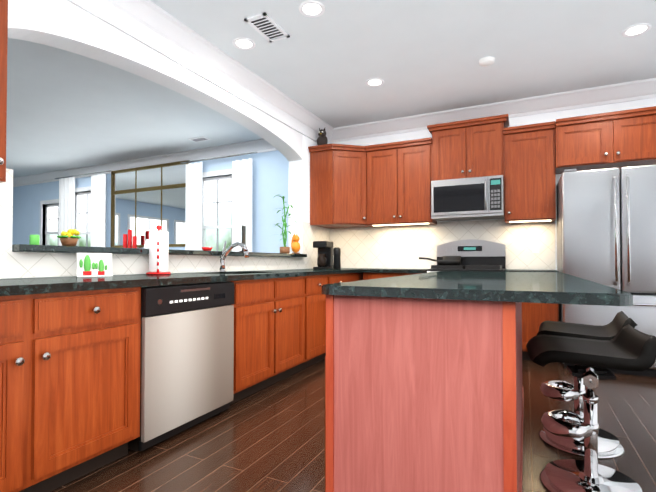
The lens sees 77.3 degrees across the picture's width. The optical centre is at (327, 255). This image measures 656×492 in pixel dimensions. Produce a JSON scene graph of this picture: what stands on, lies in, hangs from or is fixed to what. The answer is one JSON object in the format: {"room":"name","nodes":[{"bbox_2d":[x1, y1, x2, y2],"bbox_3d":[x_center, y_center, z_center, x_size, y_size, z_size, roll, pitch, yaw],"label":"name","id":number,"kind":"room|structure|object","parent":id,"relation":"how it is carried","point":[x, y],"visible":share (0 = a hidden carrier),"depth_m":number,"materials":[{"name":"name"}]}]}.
{"room":"kitchen","nodes":[
{"label":"kitchen","id":0,"kind":"room"},
{"bbox_2d":[4,0,329,278],"bbox_3d":[-1.698,-0.378,2.438,0.200,2.845,7.500,0,-1,26],"label":"wall","id":1,"kind":"structure","parent":0,"point":[66,25],"depth_m":3.08,"materials":[{"name":"white paint"}]},
{"bbox_2d":[0,0,7,182],"bbox_3d":[-1.724,-0.871,1.758,0.330,1.060,0.470,0,-1,26],"label":"upper cabinet","id":2,"kind":"object","parent":1,"relation":"attached to","point":[3,3],"depth_m":1.88,"materials":[{"name":"brown wood"}]},
{"bbox_2d":[12,244,306,256],"bbox_3d":[-1.093,-0.015,3.673,0.330,0.038,3.174,0,-1,26],"label":"ledge","id":3,"kind":"object","parent":1,"relation":"on","point":[47,248],"depth_m":2.70,"materials":[{"name":"black stone"}]},
{"bbox_2d":[29,235,39,244],"bbox_3d":[-1.702,-0.086,2.378,0.048,0.062,0.048,0,-1,26],"label":"candle","id":4,"kind":"object","parent":3,"relation":"on","point":[34,239],"visible":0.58,"depth_m":2.36,"materials":[{"name":"green wax"}]},
{"bbox_2d":[57,229,80,245],"bbox_3d":[-1.615,-0.107,2.558,0.130,0.110,0.118,0,-1,26],"label":"flower pot","id":5,"kind":"object","parent":3,"relation":"on","point":[67,238],"visible":0.98,"depth_m":2.53,"materials":[{"name":"brown"}]},
{"bbox_2d":[201,247,212,250],"bbox_3d":[-1.089,-0.052,3.693,0.100,0.036,0.100,0,-1,26],"label":"bowl","id":6,"kind":"object","parent":3,"relation":"on","point":[207,248],"visible":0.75,"depth_m":3.66,"materials":[{"name":"red ceramic"}]},
{"bbox_2d":[239,225,245,251],"bbox_3d":[-0.831,-0.159,4.045,0.060,0.260,0.090,0,-1,6],"label":"screen","id":7,"kind":"object","parent":3,"relation":"on","point":[243,234],"visible":0.71,"depth_m":4.02,"materials":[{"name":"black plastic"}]},
{"bbox_2d":[273,195,299,252],"bbox_3d":[-0.478,-0.364,4.809,0.408,0.695,0.384,0,-1,26],"label":"bamboo plant","id":8,"kind":"object","parent":3,"relation":"on","point":[284,249],"visible":1,"depth_m":4.81,"materials":[{"name":"green plant"}]},
{"bbox_2d":[291,233,299,253],"bbox_3d":[-0.407,-0.141,4.992,0.148,0.255,0.129,0,-1,26],"label":"figurine","id":9,"kind":"object","parent":3,"relation":"on","point":[295,246],"visible":0.98,"depth_m":4.94,"materials":[{"name":"orange ceramic"}]},
{"bbox_2d":[0,168,331,278],"bbox_3d":[-1.495,-0.161,2.614,0.008,0.583,7.000,0,-1,26],"label":"tile backsplash","id":10,"kind":"structure","parent":1,"relation":"attached to","point":[12,264],"depth_m":2.82,"materials":[{"name":"beige tile"}]},
{"bbox_2d":[96,0,333,141],"bbox_3d":[-1.556,-1.719,2.391,0.115,0.165,7.500,0,-1,26],"label":"crown molding","id":11,"kind":"structure","parent":1,"relation":"attached to","point":[152,18],"depth_m":3.49,"materials":[{"name":"white wood"}]},
{"bbox_2d":[288,161,288,246],"bbox_3d":[-1.789,-0.377,2.482,0.004,2.845,7.500,0,-1,26],"label":"wall","id":12,"kind":"structure","parent":1,"relation":"attached to","point":[288,202],"depth_m":5.16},
{"bbox_2d":[6,0,655,177],"bbox_3d":[-3.066,-1.840,3.122,13.600,0.100,7.900,0,-1,26],"label":"ceiling","id":13,"kind":"structure","parent":0,"point":[66,110],"depth_m":3.90,"materials":[{"name":"white paint"}]},
{"bbox_2d":[188,136,210,141],"bbox_3d":[-1.927,-1.736,6.147,0.300,0.012,0.160,0,-1,26],"label":"ceiling vent","id":14,"kind":"object","parent":13,"relation":"in","point":[199,139],"visible":0.93,"depth_m":6.13,"materials":[{"name":"white metal"}]},
{"bbox_2d":[232,37,255,49],"bbox_3d":[-0.708,-1.779,3.458,0.193,0.010,0.193,0,-1,20],"label":"recessed light","id":15,"kind":"object","parent":13,"relation":"in","point":[243,43],"depth_m":3.45,"materials":[{"name":"white plastic"}]},
{"bbox_2d":[244,12,289,42],"bbox_3d":[-0.474,-1.782,3.223,0.190,0.012,0.350,0,-1,26],"label":"ceiling vent","id":16,"kind":"object","parent":13,"relation":"in","point":[267,27],"visible":0.98,"depth_m":3.20,"materials":[{"name":"white metal"}]},
{"bbox_2d":[299,0,324,16],"bbox_3d":[-0.117,-1.787,2.984,0.193,0.010,0.193,0,-1,20],"label":"recessed light","id":17,"kind":"object","parent":13,"relation":"in","point":[311,8],"depth_m":2.97,"materials":[{"name":"white plastic"}]},
{"bbox_2d":[365,78,383,86],"bbox_3d":[0.480,-1.768,4.206,0.193,0.010,0.193,0,-1,-13],"label":"recessed light","id":18,"kind":"object","parent":13,"relation":"in","point":[374,82],"depth_m":4.20,"materials":[{"name":"white plastic"}]},
{"bbox_2d":[479,56,494,66],"bbox_3d":[1.453,-1.764,3.746,0.139,0.032,0.139,0,-1,17],"label":"recessed light","id":19,"kind":"object","parent":13,"relation":"in","point":[486,61],"depth_m":3.72,"materials":[{"name":"white plastic"}]},
{"bbox_2d":[621,23,651,36],"bbox_3d":[2.449,-1.783,3.256,0.193,0.010,0.193,0,-1,17],"label":"recessed light","id":20,"kind":"object","parent":13,"relation":"in","point":[638,29],"depth_m":3.25,"materials":[{"name":"white plastic"}]},
{"bbox_2d":[12,98,655,269],"bbox_3d":[-1.392,-0.312,6.565,13.600,2.845,0.200,0,-1,26],"label":"wall","id":21,"kind":"structure","parent":0,"point":[270,175],"depth_m":6.25,"materials":[{"name":"paint"}]},
{"bbox_2d":[55,170,110,178],"bbox_3d":[-4.811,-1.567,8.014,1.700,0.024,0.024,0,-1,26],"label":"curtain rod","id":22,"kind":"object","parent":21,"relation":"attached to","point":[108,170],"depth_m":7.97,"materials":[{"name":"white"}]},
{"bbox_2d":[59,177,74,245],"bbox_3d":[-5.234,-0.219,8.197,0.500,2.650,0.056,0,-1,26],"label":"curtain","id":23,"kind":"object","parent":22,"relation":"hanging from","point":[66,204],"visible":0.42,"depth_m":8.20,"materials":[{"name":"white fabric"}]},
{"bbox_2d":[91,174,106,246],"bbox_3d":[-4.356,-0.216,7.773,0.450,2.630,0.056,0,-1,26],"label":"curtain","id":24,"kind":"object","parent":22,"relation":"hanging from","point":[98,210],"visible":0.58,"depth_m":7.77,"materials":[{"name":"white fabric"}]},
{"bbox_2d":[40,169,231,251],"bbox_3d":[-3.674,-0.463,7.625,5.390,1.780,0.180,0,-1,26],"label":"window","id":25,"kind":"structure","parent":21,"relation":"attached to","point":[216,212],"depth_m":6.90,"materials":[{"name":"white"}]},
{"bbox_2d":[13,139,276,186],"bbox_3d":[-3.793,-1.637,7.571,8.020,0.165,0.115,0,-1,26],"label":"crown molding","id":26,"kind":"structure","parent":21,"relation":"attached to","point":[260,145],"depth_m":7.19,"materials":[{"name":"white"}]},
{"bbox_2d":[111,160,188,247],"bbox_3d":[-3.210,-0.863,7.317,1.940,1.450,0.035,0,-1,26],"label":"mirror","id":27,"kind":"object","parent":21,"relation":"attached to","point":[145,200],"visible":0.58,"depth_m":7.32,"materials":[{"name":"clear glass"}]},
{"bbox_2d":[181,152,257,163],"bbox_3d":[-1.772,-1.550,6.546,1.550,0.024,0.024,0,-1,26],"label":"curtain rod","id":28,"kind":"object","parent":21,"relation":"attached to","point":[181,163],"depth_m":6.51,"materials":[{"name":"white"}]},
{"bbox_2d":[185,162,202,250],"bbox_3d":[-2.204,-0.217,6.734,0.370,2.600,0.056,0,-1,26],"label":"curtain","id":29,"kind":"object","parent":28,"relation":"hanging from","point":[193,230],"visible":0.67,"depth_m":6.75,"materials":[{"name":"white fabric"}]},
{"bbox_2d":[232,158,252,251],"bbox_3d":[-1.326,-0.199,6.309,0.380,2.550,0.056,0,-1,26],"label":"curtain","id":30,"kind":"object","parent":28,"relation":"hanging from","point":[242,181],"visible":0.48,"depth_m":6.33,"materials":[{"name":"white fabric"}]},
{"bbox_2d":[308,144,363,227],"bbox_3d":[0.195,-0.862,5.353,0.661,0.965,0.598,0,-1,26],"label":"upper cabinet","id":31,"kind":"object","parent":21,"relation":"attached to","point":[336,170],"depth_m":5.15,"materials":[{"name":"brown wood"}]},
{"bbox_2d":[317,128,327,144],"bbox_3d":[-0.075,-1.521,5.348,0.138,0.297,0.130,0,-1,26],"label":"owl figurine","id":32,"kind":"object","parent":31,"relation":"on","point":[322,139],"visible":0.81,"depth_m":5.30,"materials":[{"name":"grey ceramic"}]},
{"bbox_2d":[360,137,436,226],"bbox_3d":[0.887,-0.865,5.146,0.879,0.965,0.370,0,-1,26],"label":"upper cabinet","id":33,"kind":"object","parent":21,"relation":"attached to","point":[376,185],"depth_m":5.00,"materials":[{"name":"brown wood"}]},
{"bbox_2d":[332,219,555,269],"bbox_3d":[1.287,-0.121,5.153,2.750,0.583,0.008,0,-1,26],"label":"tile backsplash","id":34,"kind":"structure","parent":21,"relation":"attached to","point":[365,247],"depth_m":5.14,"materials":[{"name":"beige tile"}]},
{"bbox_2d":[532,243,538,252],"bbox_3d":[2.346,-0.078,4.633,0.070,0.115,0.005,0,-1,26],"label":"wall outlet plate","id":35,"kind":"object","parent":34,"relation":"attached to","point":[535,247],"depth_m":4.63,"materials":[{"name":"white plastic"}]},
{"bbox_2d":[432,116,507,180],"bbox_3d":[1.645,-1.180,4.807,0.780,0.635,0.330,0,-1,26],"label":"upper cabinet","id":36,"kind":"object","parent":21,"relation":"attached to","point":[473,148],"depth_m":4.65,"materials":[{"name":"brown wood"}]},
{"bbox_2d":[431,175,504,221],"bbox_3d":[1.619,-0.642,4.746,0.772,0.437,0.442,0,-1,26],"label":"microwave","id":37,"kind":"object","parent":36,"relation":"attached to","point":[474,198],"visible":1,"depth_m":4.58,"materials":[{"name":"grey metal"}]},
{"bbox_2d":[330,78,655,142],"bbox_3d":[2.240,-1.683,4.658,4.980,0.165,0.115,0,-1,26],"label":"crown molding","id":38,"kind":"structure","parent":21,"relation":"attached to","point":[607,94],"depth_m":4.70,"materials":[{"name":"white wood"}]},
{"bbox_2d":[504,124,555,222],"bbox_3d":[2.220,-0.865,4.524,0.493,0.985,0.330,0,-1,26],"label":"upper cabinet","id":39,"kind":"object","parent":21,"relation":"attached to","point":[530,152],"depth_m":4.38,"materials":[{"name":"brown wood"}]},
{"bbox_2d":[552,108,655,173],"bbox_3d":[2.858,-1.133,4.187,0.950,0.460,0.390,0,-1,26],"label":"upper cabinet","id":40,"kind":"object","parent":21,"relation":"attached to","point":[619,140],"depth_m":4.04,"materials":[{"name":"brown wood"}]},
{"bbox_2d":[50,359,655,491],"bbox_3d":[-3.066,1.105,3.075,13.600,0.100,7.900,0,-1,26],"label":"floor","id":41,"kind":"structure","parent":0,"point":[270,438],"depth_m":2.25,"materials":[{"name":"brown wood"}]},
{"bbox_2d":[0,289,39,491],"bbox_3d":[-1.593,0.592,1.490,0.629,0.875,0.610,0,-1,26],"label":"base cabinet","id":42,"kind":"object","parent":41,"relation":"on","point":[19,312],"depth_m":1.60,"materials":[{"name":"brown wood"}]},
{"bbox_2d":[36,285,151,491],"bbox_3d":[-1.343,0.600,2.007,0.629,0.875,0.540,0,-1,26],"label":"base cabinet","id":43,"kind":"object","parent":41,"relation":"on","point":[96,373],"depth_m":1.87,"materials":[{"name":"brown wood"}]},
{"bbox_2d":[0,269,362,292],"bbox_3d":[-0.900,0.158,3.014,0.722,0.038,5.748,0,-1,26],"label":"countertop","id":44,"kind":"structure","parent":43,"relation":"on","point":[16,285],"depth_m":2.21,"materials":[{"name":"stone"}]},
{"bbox_2d":[76,253,112,276],"bbox_3d":[-1.409,0.058,2.477,0.189,0.142,0.054,1,-1,-39],"label":"ornament","id":45,"kind":"object","parent":44,"relation":"on","point":[93,264],"visible":1,"depth_m":2.46,"materials":[{"name":"white ceramic"}]},
{"bbox_2d":[146,224,170,273],"bbox_3d":[-1.221,-0.045,2.959,0.170,0.363,0.170,0,-1,26],"label":"paper towel holder","id":46,"kind":"object","parent":44,"relation":"on","point":[158,250],"visible":1,"depth_m":2.90,"materials":[{"name":"red"}]},
{"bbox_2d":[219,241,248,271],"bbox_3d":[-0.796,0.010,3.528,0.334,0.273,0.117,0,-1,26],"label":"faucet","id":47,"kind":"object","parent":44,"relation":"on","point":[225,252],"depth_m":3.54,"materials":[{"name":"silver metal"}]},
{"bbox_2d":[313,241,332,268],"bbox_3d":[-0.059,0.001,5.089,0.190,0.340,0.210,0,-1,26],"label":"coffee maker","id":48,"kind":"object","parent":44,"relation":"on","point":[325,256],"visible":1,"depth_m":5.03,"materials":[{"name":"black plastic"}]},
{"bbox_2d":[333,247,340,268],"bbox_3d":[0.111,0.038,5.073,0.096,0.265,0.094,0,-1,26],"label":"coffee grinder","id":49,"kind":"object","parent":44,"relation":"on","point":[336,258],"visible":1,"depth_m":5.04,"materials":[{"name":"black plastic"}]},
{"bbox_2d":[148,277,247,447],"bbox_3d":[-1.068,0.609,2.577,0.629,0.875,0.901,0,-1,26],"label":"base cabinet","id":50,"kind":"object","parent":41,"relation":"on","point":[198,330],"depth_m":2.44,"materials":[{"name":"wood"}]},
{"bbox_2d":[128,281,233,450],"bbox_3d":[-1.055,0.612,2.570,0.608,0.870,0.717,0,-1,26],"label":"dishwasher","id":51,"kind":"object","parent":50,"relation":"in","point":[186,336],"depth_m":2.35,"materials":[{"name":"silver metal"}]},
{"bbox_2d":[248,273,307,395],"bbox_3d":[-0.691,0.622,3.358,0.629,0.875,1.010,0,-1,26],"label":"base cabinet","id":52,"kind":"object","parent":41,"relation":"on","point":[277,306],"depth_m":3.26,"materials":[{"name":"brown wood"}]},
{"bbox_2d":[308,273,351,366],"bbox_3d":[-0.264,0.636,4.243,0.629,0.875,0.955,0,-1,26],"label":"base cabinet","id":53,"kind":"object","parent":41,"relation":"on","point":[316,300],"depth_m":3.93,"materials":[{"name":"brown wood"}]},
{"bbox_2d":[352,273,359,280],"bbox_3d":[0.017,0.646,4.864,0.595,0.875,0.408,0,-1,26],"label":"base cabinet","id":54,"kind":"object","parent":41,"relation":"on","point":[355,276],"depth_m":4.83,"materials":[{"name":"brown wood"}]},
{"bbox_2d":[363,272,397,279],"bbox_3d":[0.729,0.649,5.067,0.410,0.876,0.615,0,-1,26],"label":"base cabinet","id":55,"kind":"object","parent":41,"relation":"on","point":[366,275],"depth_m":4.80,"materials":[{"name":"brown wood"}]},
{"bbox_2d":[362,268,426,271],"bbox_3d":[0.880,0.189,4.985,0.764,0.038,0.634,0,-1,26],"label":"countertop","id":56,"kind":"structure","parent":55,"relation":"on","point":[379,269],"depth_m":4.73,"materials":[{"name":"stone"}]},
{"bbox_2d":[398,272,426,275],"bbox_3d":[1.072,0.646,4.902,0.351,0.876,0.615,0,-1,26],"label":"base cabinet","id":57,"kind":"object","parent":41,"relation":"on","point":[399,273],"depth_m":4.65,"materials":[{"name":"brown wood"}]},
{"bbox_2d":[325,295,523,491],"bbox_3d":[0.679,0.591,2.162,0.620,0.899,2.102,0,-1,26],"label":"kitchen island","id":58,"kind":"object","parent":41,"relation":"on","point":[424,390],"depth_m":1.21,"materials":[{"name":"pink wood"}]},
{"bbox_2d":[321,271,632,305],"bbox_3d":[0.817,0.124,2.121,0.838,0.029,2.190,0,-1,26],"label":"island countertop","id":59,"kind":"structure","parent":58,"relation":"on","point":[463,286],"depth_m":1.23,"materials":[{"name":"stone"}]},
{"bbox_2d":[427,239,505,272],"bbox_3d":[1.562,0.444,4.611,0.776,1.270,0.705,0,-1,26],"label":"range","id":60,"kind":"object","parent":41,"relation":"on","point":[484,255],"visible":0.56,"depth_m":4.80,"materials":[{"name":"grey metal"}]},
{"bbox_2d":[419,257,459,264],"bbox_3d":[1.267,0.068,4.642,0.448,0.089,0.270,0,-1,26],"label":"skillet","id":61,"kind":"object","parent":60,"relation":"on","point":[447,262],"visible":1,"depth_m":4.51,"materials":[{"name":"black metal"}]},
{"bbox_2d":[440,256,463,264],"bbox_3d":[1.464,0.063,4.846,0.282,0.105,0.210,0,-1,26],"label":"pot","id":62,"kind":"object","parent":60,"relation":"on","point":[451,257],"visible":0.44,"depth_m":4.76,"materials":[{"name":"black metal"}]},
{"bbox_2d":[522,302,558,362],"bbox_3d":[2.161,0.638,4.376,0.491,0.876,0.615,0,-1,26],"label":"base cabinet","id":63,"kind":"object","parent":41,"relation":"on","point":[535,316],"depth_m":4.10,"materials":[{"name":"brown wood"}]},
{"bbox_2d":[503,269,557,271],"bbox_3d":[2.154,0.179,4.369,0.494,0.038,0.634,0,-1,26],"label":"countertop","id":64,"kind":"structure","parent":63,"relation":"on","point":[507,270],"depth_m":4.20,"materials":[{"name":"stone"}]},
{"bbox_2d":[537,311,636,458],"bbox_3d":[1.426,0.694,2.288,0.450,0.755,0.440,-1,-1,30],"label":"bar stool","id":65,"kind":"object","parent":41,"relation":"on","point":[610,445],"visible":0.62,"depth_m":2.25,"materials":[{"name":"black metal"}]},
{"bbox_2d":[526,324,655,491],"bbox_3d":[1.156,0.692,1.830,0.461,0.744,0.430,0,-1,22],"label":"bar stool","id":66,"kind":"object","parent":41,"relation":"on","point":[628,347],"visible":1,"depth_m":1.80,"materials":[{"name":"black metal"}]},
{"bbox_2d":[556,164,655,376],"bbox_3d":[2.760,0.133,3.956,0.910,1.872,0.836,0,-1,26],"label":"fridge","id":67,"kind":"object","parent":41,"relation":"on","point":[606,227],"visible":0.54,"depth_m":3.68,"materials":[{"name":"grey metal"}]},
{"bbox_3d":[-3.280,0.524,7.149,1.920,1.190,0.360,0,-1,26],"label":"fireplace mantel","id":68,"kind":"object","parent":41,"relation":"on","visible":0},
{"bbox_2d":[123,234,125,247],"bbox_3d":[-3.612,-0.219,7.303,0.068,0.300,0.070,0,-1,26],"label":"candle","id":69,"kind":"object","parent":68,"relation":"on","point":[124,235],"depth_m":7.27,"materials":[{"name":"red wax"}]},
{"bbox_2d":[126,230,131,247],"bbox_3d":[-3.504,-0.260,7.251,0.068,0.380,0.070,0,-1,26],"label":"candle","id":70,"kind":"object","parent":68,"relation":"on","point":[129,231],"depth_m":7.22,"materials":[{"name":"red wax"}]},
{"bbox_2d":[131,236,136,247],"bbox_3d":[-3.396,-0.201,7.198,0.068,0.260,0.070,0,-1,26],"label":"candle","id":71,"kind":"object","parent":68,"relation":"on","point":[132,241],"depth_m":7.18,"materials":[{"name":"red wax"}]},
{"bbox_2d":[144,239,148,248],"bbox_3d":[-3.098,-0.173,7.054,0.140,0.200,0.140,0,-1,26],"label":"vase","id":72,"kind":"object","parent":68,"relation":"on","point":[146,245],"visible":0.48,"depth_m":7.00,"materials":[{"name":"white ceramic"}]}
]}

